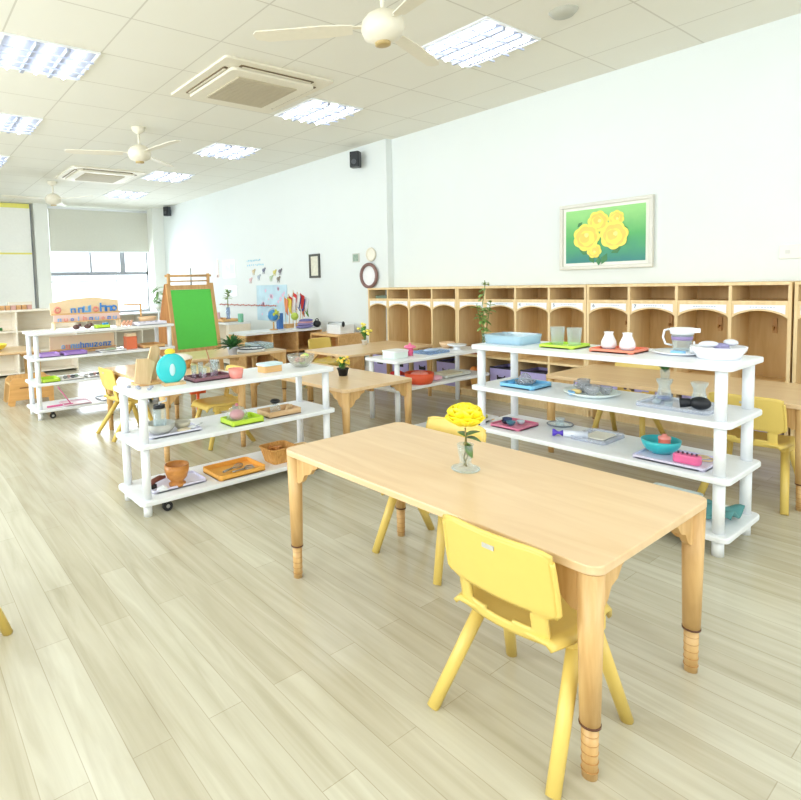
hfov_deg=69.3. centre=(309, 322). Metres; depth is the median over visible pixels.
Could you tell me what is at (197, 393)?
paddle
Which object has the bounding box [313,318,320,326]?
bag
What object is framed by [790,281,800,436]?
cubby unit
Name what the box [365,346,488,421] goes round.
shelf unit
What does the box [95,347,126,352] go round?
tray
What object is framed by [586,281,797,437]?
cubby unit
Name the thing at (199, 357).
wooden table
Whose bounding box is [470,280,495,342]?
plant
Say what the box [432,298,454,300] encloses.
shelf
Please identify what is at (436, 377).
cloth
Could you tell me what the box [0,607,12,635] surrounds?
chair
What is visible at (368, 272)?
mirror
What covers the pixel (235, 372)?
cup
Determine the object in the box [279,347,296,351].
shelf
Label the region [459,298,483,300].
shelf
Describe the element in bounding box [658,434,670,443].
jar
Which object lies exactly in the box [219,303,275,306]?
bead garland
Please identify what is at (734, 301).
shelf
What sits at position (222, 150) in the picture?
ceiling light
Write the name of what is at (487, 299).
shelf
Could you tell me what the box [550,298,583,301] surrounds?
shelf
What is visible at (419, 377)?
bowl
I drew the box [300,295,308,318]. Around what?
flag
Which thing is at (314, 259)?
print
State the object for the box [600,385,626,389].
storage bin
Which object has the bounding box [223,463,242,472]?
wire whisk
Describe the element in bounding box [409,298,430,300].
shelf
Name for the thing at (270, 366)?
wooden box
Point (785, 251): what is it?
light switch
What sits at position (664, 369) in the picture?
vase
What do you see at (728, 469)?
shelf unit
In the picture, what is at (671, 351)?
sponge
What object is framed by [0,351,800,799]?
floor
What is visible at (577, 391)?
lump
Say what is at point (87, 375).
tray
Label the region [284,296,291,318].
flag
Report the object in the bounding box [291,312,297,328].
globe
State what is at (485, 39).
ceiling light
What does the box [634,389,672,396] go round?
storage bin
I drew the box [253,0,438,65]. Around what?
ceiling fan
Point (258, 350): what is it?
serving dish
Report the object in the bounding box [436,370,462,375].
book
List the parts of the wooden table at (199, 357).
leg, leg, leg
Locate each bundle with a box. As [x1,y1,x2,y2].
[296,319,312,327]
[698,454,712,461]
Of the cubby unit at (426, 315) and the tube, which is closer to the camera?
the tube
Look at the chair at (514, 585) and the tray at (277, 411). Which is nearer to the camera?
the chair at (514, 585)
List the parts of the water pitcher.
handle, lid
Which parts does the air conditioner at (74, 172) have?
panel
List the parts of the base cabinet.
panel, panel, panel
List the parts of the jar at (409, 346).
lid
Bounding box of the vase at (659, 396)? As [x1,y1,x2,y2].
[657,395,671,399]
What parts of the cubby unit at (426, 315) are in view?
panel, arched rail, arched rail, arched rail, panel, arched rail, board, panel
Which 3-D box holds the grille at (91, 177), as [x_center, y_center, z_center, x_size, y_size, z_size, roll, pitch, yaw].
[-2.965,-2.042,8.045,0.540,0.011,0.540,-5,5,-36]
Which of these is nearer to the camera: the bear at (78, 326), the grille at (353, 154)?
the bear at (78, 326)
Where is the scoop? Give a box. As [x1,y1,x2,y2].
[157,485,167,491]
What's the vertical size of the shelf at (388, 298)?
0.018 m
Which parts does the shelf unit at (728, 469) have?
post, post, shelf, shelf, shelf, post, shelf, post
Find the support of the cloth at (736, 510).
on the shelf unit at (728, 469)
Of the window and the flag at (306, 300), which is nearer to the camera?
the flag at (306, 300)
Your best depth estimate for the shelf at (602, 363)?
4.60 m
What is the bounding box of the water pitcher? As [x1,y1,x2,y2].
[662,327,700,345]
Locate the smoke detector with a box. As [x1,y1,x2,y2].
[548,4,578,19]
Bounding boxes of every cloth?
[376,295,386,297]
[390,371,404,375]
[424,348,438,351]
[434,375,441,379]
[699,341,718,346]
[706,499,744,519]
[713,343,729,348]
[723,339,738,345]
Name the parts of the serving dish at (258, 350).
dish rim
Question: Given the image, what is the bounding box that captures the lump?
[572,389,581,393]
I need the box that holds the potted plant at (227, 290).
[222,289,231,306]
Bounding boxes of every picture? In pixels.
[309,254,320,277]
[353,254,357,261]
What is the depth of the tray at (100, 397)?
5.38 m
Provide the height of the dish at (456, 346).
0.049 m
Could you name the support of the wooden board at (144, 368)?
on the stand at (157, 381)
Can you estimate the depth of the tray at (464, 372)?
4.95 m
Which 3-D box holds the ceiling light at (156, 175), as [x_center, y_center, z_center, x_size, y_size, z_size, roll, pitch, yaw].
[-2.061,-2.112,8.264,0.600,0.045,0.600,-5,5,-36]
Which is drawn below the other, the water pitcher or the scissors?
the scissors
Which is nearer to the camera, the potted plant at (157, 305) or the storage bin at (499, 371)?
the storage bin at (499, 371)
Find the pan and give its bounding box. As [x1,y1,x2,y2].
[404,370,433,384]
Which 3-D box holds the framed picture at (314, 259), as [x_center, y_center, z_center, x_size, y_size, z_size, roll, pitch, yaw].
[0.070,-0.768,7.667,0.019,0.320,0.230,-5,5,-36]
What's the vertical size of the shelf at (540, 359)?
0.018 m
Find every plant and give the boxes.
[149,287,162,357]
[215,334,251,354]
[336,356,349,375]
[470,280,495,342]
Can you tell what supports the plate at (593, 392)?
on the shelf unit at (728, 469)
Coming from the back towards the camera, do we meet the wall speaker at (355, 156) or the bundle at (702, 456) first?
the wall speaker at (355, 156)
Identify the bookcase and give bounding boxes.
[0,308,78,375]
[76,311,157,346]
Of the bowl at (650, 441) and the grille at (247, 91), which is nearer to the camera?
the bowl at (650, 441)
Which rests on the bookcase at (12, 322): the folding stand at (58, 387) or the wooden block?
the wooden block
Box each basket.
[138,316,155,320]
[175,353,192,368]
[259,440,295,464]
[470,366,476,384]
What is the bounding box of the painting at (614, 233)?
[559,194,654,269]
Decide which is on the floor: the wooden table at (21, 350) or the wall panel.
the wooden table at (21, 350)
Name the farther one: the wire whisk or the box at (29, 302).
the box at (29, 302)
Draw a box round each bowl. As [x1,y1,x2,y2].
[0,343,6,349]
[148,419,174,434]
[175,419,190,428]
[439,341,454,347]
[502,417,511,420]
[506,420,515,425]
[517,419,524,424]
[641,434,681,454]
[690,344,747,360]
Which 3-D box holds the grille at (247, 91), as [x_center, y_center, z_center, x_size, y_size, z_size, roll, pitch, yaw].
[-0.480,-1.878,4.663,0.540,0.011,0.540,-5,5,-36]
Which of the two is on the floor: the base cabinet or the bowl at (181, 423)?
the base cabinet
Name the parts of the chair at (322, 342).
backrest, seat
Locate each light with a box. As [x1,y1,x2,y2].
[0,32,100,80]
[0,113,42,134]
[0,155,9,166]
[102,190,148,198]
[140,170,194,182]
[170,364,174,375]
[193,142,260,159]
[274,98,362,124]
[421,16,540,67]
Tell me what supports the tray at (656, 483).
on the shelf unit at (728, 469)
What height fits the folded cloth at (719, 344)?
0.028 m
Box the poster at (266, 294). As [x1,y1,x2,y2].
[256,285,287,321]
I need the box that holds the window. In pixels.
[51,252,149,312]
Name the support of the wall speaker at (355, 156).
attached to the wall at (711, 129)
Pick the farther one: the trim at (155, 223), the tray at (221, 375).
the trim at (155, 223)
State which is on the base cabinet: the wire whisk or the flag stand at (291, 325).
the flag stand at (291, 325)
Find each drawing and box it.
[223,259,234,277]
[225,286,236,295]
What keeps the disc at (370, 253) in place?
attached to the wall at (711, 129)
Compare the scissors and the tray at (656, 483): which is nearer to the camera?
the tray at (656, 483)
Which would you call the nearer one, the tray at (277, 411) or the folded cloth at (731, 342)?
the folded cloth at (731, 342)
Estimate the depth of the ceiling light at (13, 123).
5.40 m
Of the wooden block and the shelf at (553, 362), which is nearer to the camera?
the shelf at (553, 362)
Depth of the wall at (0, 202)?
10.66 m
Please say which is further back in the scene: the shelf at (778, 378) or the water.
the shelf at (778, 378)
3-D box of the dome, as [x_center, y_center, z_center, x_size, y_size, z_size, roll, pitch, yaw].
[-0.403,0.494,3.164,0.120,0.100,0.120,-5,5,-36]
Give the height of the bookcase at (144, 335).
0.660 m
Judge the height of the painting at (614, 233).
0.550 m
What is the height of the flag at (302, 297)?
0.410 m
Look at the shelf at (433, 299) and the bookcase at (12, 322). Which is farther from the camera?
the bookcase at (12, 322)
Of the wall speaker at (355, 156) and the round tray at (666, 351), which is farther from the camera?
the wall speaker at (355, 156)
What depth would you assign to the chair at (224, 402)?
4.06 m
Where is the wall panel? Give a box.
[0,203,36,308]
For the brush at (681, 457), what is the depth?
2.36 m
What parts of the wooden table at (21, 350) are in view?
leg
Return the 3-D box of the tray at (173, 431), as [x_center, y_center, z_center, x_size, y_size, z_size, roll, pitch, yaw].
[-0.727,0.565,2.996,0.290,0.014,0.170,-5,5,-36]
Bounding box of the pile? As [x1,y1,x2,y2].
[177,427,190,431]
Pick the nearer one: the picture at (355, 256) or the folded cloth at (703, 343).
the folded cloth at (703, 343)
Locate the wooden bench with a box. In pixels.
[3,372,53,406]
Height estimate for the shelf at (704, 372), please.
0.018 m
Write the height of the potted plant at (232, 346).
0.183 m
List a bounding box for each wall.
[0,202,149,308]
[163,13,800,365]
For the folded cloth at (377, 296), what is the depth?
6.38 m
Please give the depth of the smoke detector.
3.44 m
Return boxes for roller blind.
[47,206,148,252]
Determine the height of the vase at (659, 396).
0.094 m
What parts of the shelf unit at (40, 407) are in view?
post, post, shelf, shelf, shelf, shelf, post, post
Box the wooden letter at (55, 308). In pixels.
[54,307,60,313]
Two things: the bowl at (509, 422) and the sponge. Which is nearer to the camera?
the sponge
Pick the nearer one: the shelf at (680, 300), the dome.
the dome
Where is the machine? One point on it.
(340, 327)
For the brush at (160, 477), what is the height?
0.054 m
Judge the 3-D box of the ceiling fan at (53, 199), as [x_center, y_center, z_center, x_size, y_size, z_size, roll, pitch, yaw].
[-3.940,-1.912,8.412,1.122,0.356,1.225,-5,5,-36]
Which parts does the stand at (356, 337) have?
panel, panel, panel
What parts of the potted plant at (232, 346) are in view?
pot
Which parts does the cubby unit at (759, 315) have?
panel, arched rail, board, arched rail, panel, arched rail, arched rail, panel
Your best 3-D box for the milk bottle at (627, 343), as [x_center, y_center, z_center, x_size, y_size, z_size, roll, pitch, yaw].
[1.473,0.085,2.637,0.068,0.080,0.068,-5,5,-36]
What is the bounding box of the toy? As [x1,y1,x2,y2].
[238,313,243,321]
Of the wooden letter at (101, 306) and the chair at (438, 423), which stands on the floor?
the chair at (438, 423)
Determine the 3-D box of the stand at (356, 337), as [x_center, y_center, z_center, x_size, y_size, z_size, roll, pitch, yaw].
[0.342,0.370,7.051,0.400,0.500,0.560,-5,5,-36]
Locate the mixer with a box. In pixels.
[148,397,174,434]
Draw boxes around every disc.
[156,348,185,385]
[366,247,375,261]
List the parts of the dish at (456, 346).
dish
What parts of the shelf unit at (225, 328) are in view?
shelf, panel, panel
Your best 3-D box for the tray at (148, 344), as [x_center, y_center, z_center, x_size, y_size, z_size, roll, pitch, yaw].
[-1.581,0.218,5.641,0.220,0.030,0.260,-5,5,-36]
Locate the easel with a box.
[158,268,224,369]
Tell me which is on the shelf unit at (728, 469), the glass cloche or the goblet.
the glass cloche
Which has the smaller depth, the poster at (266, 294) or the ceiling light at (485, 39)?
the ceiling light at (485, 39)
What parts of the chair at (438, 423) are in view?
leg, leg, leg, backrest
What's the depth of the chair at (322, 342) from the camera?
6.12 m
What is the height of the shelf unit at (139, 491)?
0.612 m
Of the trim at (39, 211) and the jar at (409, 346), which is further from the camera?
the trim at (39, 211)
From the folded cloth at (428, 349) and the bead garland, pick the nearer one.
the folded cloth at (428, 349)
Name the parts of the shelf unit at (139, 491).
post, post, shelf, shelf, shelf, post, post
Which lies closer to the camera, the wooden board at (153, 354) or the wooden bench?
the wooden board at (153, 354)
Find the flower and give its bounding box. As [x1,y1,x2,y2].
[445,402,485,466]
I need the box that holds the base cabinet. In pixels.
[229,327,321,367]
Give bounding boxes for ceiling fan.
[2,181,89,205]
[64,126,181,166]
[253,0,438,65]
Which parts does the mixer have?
lid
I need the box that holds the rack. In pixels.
[49,297,121,329]
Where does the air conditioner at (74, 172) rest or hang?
attached to the ceiling
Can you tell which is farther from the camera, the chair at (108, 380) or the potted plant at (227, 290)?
the potted plant at (227, 290)
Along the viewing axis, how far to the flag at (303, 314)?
7.54 m
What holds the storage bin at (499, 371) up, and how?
on the cubby unit at (552, 313)
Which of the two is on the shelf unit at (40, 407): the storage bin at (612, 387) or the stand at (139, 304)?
the stand at (139, 304)
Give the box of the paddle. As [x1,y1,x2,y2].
[190,390,205,408]
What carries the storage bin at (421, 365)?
on the cubby unit at (426, 315)
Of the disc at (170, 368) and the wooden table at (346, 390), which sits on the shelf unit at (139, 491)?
the disc at (170, 368)
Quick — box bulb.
[679,397,711,409]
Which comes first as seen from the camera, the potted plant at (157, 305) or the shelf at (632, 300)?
the shelf at (632, 300)
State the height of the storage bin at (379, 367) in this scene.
0.240 m
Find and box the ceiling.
[0,0,800,209]
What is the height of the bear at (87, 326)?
0.053 m
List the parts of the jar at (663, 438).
lid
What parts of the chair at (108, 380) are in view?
leg, backrest, leg, seat, leg, leg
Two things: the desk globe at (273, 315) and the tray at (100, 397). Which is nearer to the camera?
the tray at (100, 397)
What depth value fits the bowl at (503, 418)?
3.13 m
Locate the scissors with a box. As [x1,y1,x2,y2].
[232,465,253,472]
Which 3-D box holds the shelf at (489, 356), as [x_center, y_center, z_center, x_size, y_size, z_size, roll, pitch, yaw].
[1.853,0.309,5.233,0.334,0.018,0.296,-5,5,-36]
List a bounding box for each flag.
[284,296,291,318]
[288,294,296,323]
[293,292,300,309]
[296,292,304,322]
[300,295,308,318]
[301,307,308,317]
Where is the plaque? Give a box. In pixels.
[352,253,359,262]
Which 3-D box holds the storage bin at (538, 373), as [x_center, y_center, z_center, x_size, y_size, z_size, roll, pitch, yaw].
[2.032,0.527,4.984,0.298,0.240,0.242,-5,5,-36]
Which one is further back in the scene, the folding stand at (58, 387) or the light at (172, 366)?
the folding stand at (58, 387)
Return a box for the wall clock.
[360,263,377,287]
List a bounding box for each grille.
[75,173,123,182]
[206,77,296,107]
[350,151,357,165]
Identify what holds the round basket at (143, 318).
on the shelf unit at (40, 407)
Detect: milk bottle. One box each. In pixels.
[601,331,616,348]
[619,332,635,350]
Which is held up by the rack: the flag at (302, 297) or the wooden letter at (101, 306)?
the wooden letter at (101, 306)
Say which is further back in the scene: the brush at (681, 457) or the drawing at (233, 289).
the drawing at (233, 289)
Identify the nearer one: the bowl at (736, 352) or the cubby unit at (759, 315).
the bowl at (736, 352)
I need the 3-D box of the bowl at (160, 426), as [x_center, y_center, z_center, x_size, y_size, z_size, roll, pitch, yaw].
[-0.771,0.542,2.943,0.156,0.055,0.156,-5,5,-36]
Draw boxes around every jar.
[270,398,279,403]
[404,343,415,355]
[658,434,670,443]
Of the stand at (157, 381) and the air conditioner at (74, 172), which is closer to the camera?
the stand at (157, 381)
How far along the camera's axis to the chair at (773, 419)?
2.67 m
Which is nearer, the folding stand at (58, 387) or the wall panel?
the folding stand at (58, 387)
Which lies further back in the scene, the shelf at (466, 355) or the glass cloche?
the shelf at (466, 355)
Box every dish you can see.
[237,346,264,352]
[447,343,466,349]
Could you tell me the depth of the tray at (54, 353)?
5.00 m
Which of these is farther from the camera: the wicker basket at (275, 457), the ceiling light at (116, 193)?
the ceiling light at (116, 193)
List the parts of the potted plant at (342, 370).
pot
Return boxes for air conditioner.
[55,165,144,183]
[171,55,332,113]
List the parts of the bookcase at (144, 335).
shelf, shelf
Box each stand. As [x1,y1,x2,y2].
[47,387,72,407]
[123,303,141,316]
[131,378,162,386]
[283,323,298,327]
[310,331,364,369]
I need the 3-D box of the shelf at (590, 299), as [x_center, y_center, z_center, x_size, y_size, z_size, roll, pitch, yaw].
[2.406,-0.177,4.431,0.334,0.018,0.287,-5,5,-36]
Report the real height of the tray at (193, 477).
0.016 m
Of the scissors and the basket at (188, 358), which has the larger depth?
the basket at (188, 358)
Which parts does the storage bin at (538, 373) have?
trim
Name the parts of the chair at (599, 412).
leg, leg, backrest, leg, leg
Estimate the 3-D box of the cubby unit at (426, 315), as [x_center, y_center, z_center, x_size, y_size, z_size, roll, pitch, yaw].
[1.192,0.138,6.113,0.349,1.045,1.260,-5,5,-36]
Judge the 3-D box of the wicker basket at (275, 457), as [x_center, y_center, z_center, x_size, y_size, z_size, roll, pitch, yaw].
[-0.184,0.765,3.353,0.192,0.092,0.172,-5,5,-36]
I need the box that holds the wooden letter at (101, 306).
[100,303,106,311]
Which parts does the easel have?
leg, leg, rail, paper rod, post, leg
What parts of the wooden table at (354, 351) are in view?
leg, leg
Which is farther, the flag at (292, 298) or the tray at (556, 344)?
the flag at (292, 298)
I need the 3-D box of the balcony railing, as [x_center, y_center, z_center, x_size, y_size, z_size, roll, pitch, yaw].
[-4.884,-0.320,11.938,1.750,1.500,0.040,-5,5,-36]
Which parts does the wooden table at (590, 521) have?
leg, leg, leg, leg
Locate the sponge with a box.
[670,350,685,353]
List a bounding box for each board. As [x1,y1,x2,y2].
[49,332,116,351]
[134,358,154,384]
[148,345,159,378]
[151,347,159,379]
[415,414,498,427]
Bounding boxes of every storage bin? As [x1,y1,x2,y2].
[373,354,386,373]
[392,363,408,376]
[414,360,426,369]
[436,358,454,385]
[490,364,510,380]
[520,367,547,380]
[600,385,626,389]
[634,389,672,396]
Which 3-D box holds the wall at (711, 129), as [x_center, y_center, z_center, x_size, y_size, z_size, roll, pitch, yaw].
[1.109,-0.730,6.458,0.210,2.733,14.100,-5,5,-36]
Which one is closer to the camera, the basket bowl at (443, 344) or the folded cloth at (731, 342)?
the folded cloth at (731, 342)
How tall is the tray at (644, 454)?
0.014 m
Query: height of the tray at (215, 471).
0.028 m
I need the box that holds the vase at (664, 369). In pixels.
[659,366,670,371]
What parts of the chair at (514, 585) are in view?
leg, maker plate, backrest, leg, seat, leg, leg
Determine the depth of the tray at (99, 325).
5.26 m
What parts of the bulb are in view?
bulb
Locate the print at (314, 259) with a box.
[311,256,317,275]
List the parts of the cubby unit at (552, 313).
panel, arched rail, arched rail, board, panel, arched rail, arched rail, panel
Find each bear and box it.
[73,324,80,329]
[84,323,92,328]
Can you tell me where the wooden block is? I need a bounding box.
[10,305,15,309]
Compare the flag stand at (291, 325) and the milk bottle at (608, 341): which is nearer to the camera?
the milk bottle at (608, 341)
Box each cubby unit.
[367,286,464,392]
[457,284,593,415]
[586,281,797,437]
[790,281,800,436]
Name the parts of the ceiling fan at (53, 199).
blade, motor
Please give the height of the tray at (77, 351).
0.030 m
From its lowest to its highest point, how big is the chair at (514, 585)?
0.538 m
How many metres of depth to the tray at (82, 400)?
5.21 m
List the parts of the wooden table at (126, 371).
leg, leg, leg, leg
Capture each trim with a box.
[32,203,52,307]
[145,208,165,310]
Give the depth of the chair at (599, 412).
3.89 m
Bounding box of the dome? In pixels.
[230,403,243,419]
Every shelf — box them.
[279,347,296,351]
[299,345,308,350]
[369,298,386,299]
[388,298,407,299]
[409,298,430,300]
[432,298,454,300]
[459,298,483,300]
[462,354,476,356]
[486,298,513,300]
[486,353,509,359]
[516,298,547,301]
[518,355,547,363]
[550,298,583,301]
[550,359,583,366]
[589,298,627,301]
[601,362,614,365]
[630,298,674,302]
[678,298,727,302]
[687,370,714,375]
[732,299,787,303]
[740,375,785,381]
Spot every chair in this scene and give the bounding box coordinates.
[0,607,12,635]
[96,367,153,441]
[191,365,255,449]
[305,337,339,387]
[372,416,486,585]
[427,514,633,799]
[592,362,665,437]
[697,392,794,515]
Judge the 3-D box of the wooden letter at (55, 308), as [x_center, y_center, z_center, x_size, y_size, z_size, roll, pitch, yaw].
[-2.318,-0.117,5.238,0.066,0.066,0.017,-5,5,-36]
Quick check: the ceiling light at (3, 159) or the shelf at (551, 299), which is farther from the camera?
the ceiling light at (3, 159)
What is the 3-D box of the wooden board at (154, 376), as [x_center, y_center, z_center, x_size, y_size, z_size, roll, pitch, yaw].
[-0.838,0.217,3.087,0.012,0.184,0.077,1,5,31]
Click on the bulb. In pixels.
(699, 403)
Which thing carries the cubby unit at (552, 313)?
on the floor
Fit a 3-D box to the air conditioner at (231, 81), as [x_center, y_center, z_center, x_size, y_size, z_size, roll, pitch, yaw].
[-0.480,-1.901,4.661,0.980,0.056,0.980,-5,5,-36]
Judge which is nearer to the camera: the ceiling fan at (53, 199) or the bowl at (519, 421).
the bowl at (519, 421)
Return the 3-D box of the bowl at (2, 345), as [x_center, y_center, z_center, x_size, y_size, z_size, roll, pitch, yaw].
[-3.354,0.263,6.023,0.280,0.070,0.280,-5,5,-36]
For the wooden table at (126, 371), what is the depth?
4.11 m
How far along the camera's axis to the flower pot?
5.58 m
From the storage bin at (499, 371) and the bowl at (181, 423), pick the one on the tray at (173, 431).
the bowl at (181, 423)
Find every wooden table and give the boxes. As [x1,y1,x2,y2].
[0,346,40,373]
[105,363,245,462]
[164,345,286,417]
[250,362,411,433]
[286,422,706,781]
[305,340,431,396]
[546,364,800,511]
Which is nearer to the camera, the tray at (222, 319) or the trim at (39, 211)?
the tray at (222, 319)
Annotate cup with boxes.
[228,367,243,378]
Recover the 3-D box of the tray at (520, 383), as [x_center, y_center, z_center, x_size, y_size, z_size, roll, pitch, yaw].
[1.151,0.325,3.032,0.190,0.022,0.200,-5,5,-36]
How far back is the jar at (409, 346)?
4.68 m
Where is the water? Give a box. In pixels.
[490,337,535,343]
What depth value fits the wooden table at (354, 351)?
5.29 m
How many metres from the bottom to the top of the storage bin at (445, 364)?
0.240 m
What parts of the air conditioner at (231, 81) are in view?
panel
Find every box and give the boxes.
[7,301,31,305]
[123,333,136,348]
[256,361,282,372]
[276,313,283,328]
[382,348,408,358]
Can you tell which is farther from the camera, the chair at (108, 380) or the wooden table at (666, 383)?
the chair at (108, 380)
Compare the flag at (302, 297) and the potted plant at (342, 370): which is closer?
the potted plant at (342, 370)
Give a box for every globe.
[268,308,279,329]
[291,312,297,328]
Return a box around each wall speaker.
[163,206,170,215]
[350,151,360,168]
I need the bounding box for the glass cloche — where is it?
[547,420,573,427]
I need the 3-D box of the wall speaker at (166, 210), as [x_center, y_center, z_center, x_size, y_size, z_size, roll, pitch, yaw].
[-2.805,-2.210,11.283,0.115,0.180,0.175,0,4,25]
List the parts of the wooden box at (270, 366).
lid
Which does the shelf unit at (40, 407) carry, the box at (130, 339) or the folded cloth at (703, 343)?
the box at (130, 339)
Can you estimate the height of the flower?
0.208 m
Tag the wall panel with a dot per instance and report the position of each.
(17, 274)
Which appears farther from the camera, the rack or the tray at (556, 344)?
the rack
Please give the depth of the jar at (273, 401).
3.31 m
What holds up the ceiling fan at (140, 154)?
hanging from the ceiling
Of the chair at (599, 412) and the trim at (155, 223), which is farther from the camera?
the trim at (155, 223)
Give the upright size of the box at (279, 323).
0.200 m
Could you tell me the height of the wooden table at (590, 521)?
0.500 m
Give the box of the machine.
[327,321,353,333]
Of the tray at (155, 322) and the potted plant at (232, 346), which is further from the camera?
the tray at (155, 322)
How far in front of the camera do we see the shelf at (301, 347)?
7.32 m
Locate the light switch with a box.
[779,244,800,258]
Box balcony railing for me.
[51,271,118,309]
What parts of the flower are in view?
stem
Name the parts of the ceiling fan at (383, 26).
blade, rod, motor, blade, blade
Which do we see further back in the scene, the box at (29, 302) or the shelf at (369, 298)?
the box at (29, 302)
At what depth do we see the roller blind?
11.20 m
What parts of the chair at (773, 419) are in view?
leg, leg, backrest, seat, leg, leg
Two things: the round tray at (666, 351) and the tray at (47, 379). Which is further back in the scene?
the tray at (47, 379)
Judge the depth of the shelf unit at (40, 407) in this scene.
5.15 m
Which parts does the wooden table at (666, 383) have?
leg, leg, leg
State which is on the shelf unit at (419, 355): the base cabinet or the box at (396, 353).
the box at (396, 353)
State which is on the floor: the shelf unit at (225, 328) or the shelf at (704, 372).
the shelf unit at (225, 328)
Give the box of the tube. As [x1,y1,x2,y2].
[552,429,587,438]
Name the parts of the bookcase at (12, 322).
shelf, shelf, shelf, shelf, shelf, panel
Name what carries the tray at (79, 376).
on the shelf unit at (40, 407)
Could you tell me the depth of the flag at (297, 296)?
7.44 m
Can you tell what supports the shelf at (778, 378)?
attached to the cubby unit at (759, 315)
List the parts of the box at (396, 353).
lid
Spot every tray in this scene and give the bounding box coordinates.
[39,351,60,357]
[41,376,59,382]
[59,398,91,406]
[60,349,86,355]
[60,375,84,380]
[83,373,99,377]
[94,324,109,327]
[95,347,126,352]
[95,395,106,400]
[132,320,166,325]
[137,342,164,347]
[149,422,201,439]
[151,470,206,493]
[184,371,229,382]
[203,457,264,480]
[218,317,237,321]
[220,412,263,426]
[257,404,300,418]
[434,369,470,377]
[490,417,537,431]
[500,378,550,390]
[539,341,589,349]
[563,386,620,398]
[589,345,648,354]
[632,448,712,471]
[651,348,695,355]
[653,482,702,495]
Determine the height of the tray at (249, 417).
0.030 m
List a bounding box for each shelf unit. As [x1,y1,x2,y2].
[22,323,174,420]
[113,363,334,516]
[210,321,250,364]
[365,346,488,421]
[471,341,763,557]
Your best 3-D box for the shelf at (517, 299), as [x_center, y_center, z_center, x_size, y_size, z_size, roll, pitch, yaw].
[2.025,-0.202,4.944,0.334,0.018,0.296,-5,5,-36]
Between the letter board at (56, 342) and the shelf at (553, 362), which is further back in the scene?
the letter board at (56, 342)
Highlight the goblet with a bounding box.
[164,460,188,486]
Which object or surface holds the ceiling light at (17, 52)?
attached to the ceiling
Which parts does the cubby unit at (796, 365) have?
arched rail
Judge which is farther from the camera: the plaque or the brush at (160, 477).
the plaque
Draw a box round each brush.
[151,475,165,489]
[673,450,701,465]
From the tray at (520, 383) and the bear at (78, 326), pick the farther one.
the bear at (78, 326)
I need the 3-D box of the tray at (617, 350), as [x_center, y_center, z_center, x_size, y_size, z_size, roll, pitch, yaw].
[1.440,0.124,2.651,0.180,0.016,0.200,-5,5,-36]
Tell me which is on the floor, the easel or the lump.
the easel
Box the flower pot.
[357,323,372,344]
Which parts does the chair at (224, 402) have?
leg, leg, seat, backrest, leg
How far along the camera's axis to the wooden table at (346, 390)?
3.88 m
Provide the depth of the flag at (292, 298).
7.41 m
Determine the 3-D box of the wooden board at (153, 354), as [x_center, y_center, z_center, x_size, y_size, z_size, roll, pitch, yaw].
[-0.847,0.220,3.042,0.012,0.193,0.110,2,5,42]
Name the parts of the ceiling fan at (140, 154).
blade, motor, blade, blade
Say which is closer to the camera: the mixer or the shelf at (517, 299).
the mixer
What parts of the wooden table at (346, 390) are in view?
leg, leg, leg, leg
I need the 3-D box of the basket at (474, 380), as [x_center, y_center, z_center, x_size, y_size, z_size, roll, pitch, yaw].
[1.645,0.512,5.470,0.220,0.225,0.220,-5,5,-36]
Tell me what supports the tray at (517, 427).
on the shelf unit at (728, 469)
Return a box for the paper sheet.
[588,431,615,440]
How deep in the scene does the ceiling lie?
4.36 m
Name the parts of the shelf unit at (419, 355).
post, post, shelf, shelf, post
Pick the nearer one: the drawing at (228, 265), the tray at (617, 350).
the tray at (617, 350)
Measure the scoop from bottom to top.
0.026 m
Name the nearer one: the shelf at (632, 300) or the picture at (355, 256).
the shelf at (632, 300)

